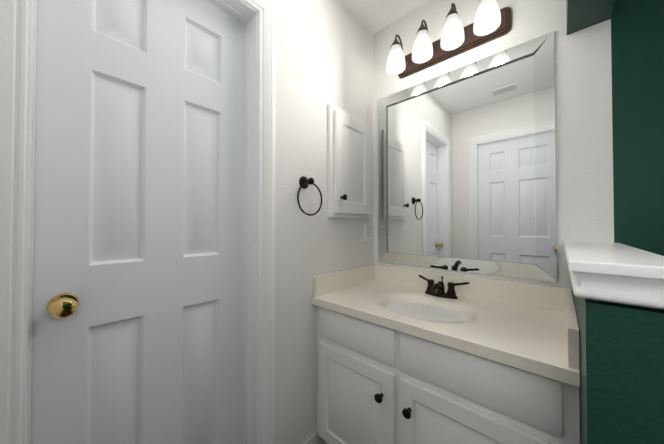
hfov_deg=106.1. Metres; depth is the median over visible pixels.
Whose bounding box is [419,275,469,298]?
faucet
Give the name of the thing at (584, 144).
wall
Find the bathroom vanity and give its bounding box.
[312,264,579,443]
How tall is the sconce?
0.213 m
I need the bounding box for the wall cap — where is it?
[564,241,663,309]
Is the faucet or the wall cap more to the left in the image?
the faucet
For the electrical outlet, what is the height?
0.116 m
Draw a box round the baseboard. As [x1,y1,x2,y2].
[304,433,316,443]
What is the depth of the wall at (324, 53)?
1.24 m
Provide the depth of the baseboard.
1.22 m
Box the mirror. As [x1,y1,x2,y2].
[378,31,556,281]
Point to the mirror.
(466, 168)
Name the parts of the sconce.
sconce shade, sconce shade, sconce shade, sconce shade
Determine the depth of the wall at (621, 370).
0.45 m
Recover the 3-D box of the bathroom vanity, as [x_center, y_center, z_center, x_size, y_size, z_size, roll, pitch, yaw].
[0.436,0.718,1.127,0.953,0.887,0.586,-1,-1,42]
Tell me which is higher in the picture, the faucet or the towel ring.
the towel ring
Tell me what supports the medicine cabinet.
attached to the wall at (324, 53)
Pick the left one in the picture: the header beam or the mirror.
the mirror
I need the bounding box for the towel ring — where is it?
[297,176,321,215]
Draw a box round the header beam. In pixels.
[566,0,614,34]
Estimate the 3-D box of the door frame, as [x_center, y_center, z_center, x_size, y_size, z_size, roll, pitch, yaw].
[-0.553,0.101,0.841,0.152,2.113,0.760,-1,-1,42]
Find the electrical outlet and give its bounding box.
[364,223,370,240]
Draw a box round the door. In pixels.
[30,0,244,443]
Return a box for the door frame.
[0,0,275,443]
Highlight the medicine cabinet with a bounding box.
[328,104,370,218]
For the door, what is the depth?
0.82 m
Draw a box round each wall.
[272,0,373,443]
[373,0,663,289]
[572,288,663,443]
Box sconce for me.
[386,0,511,78]
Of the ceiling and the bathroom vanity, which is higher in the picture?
the ceiling
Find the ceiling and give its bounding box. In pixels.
[340,0,429,34]

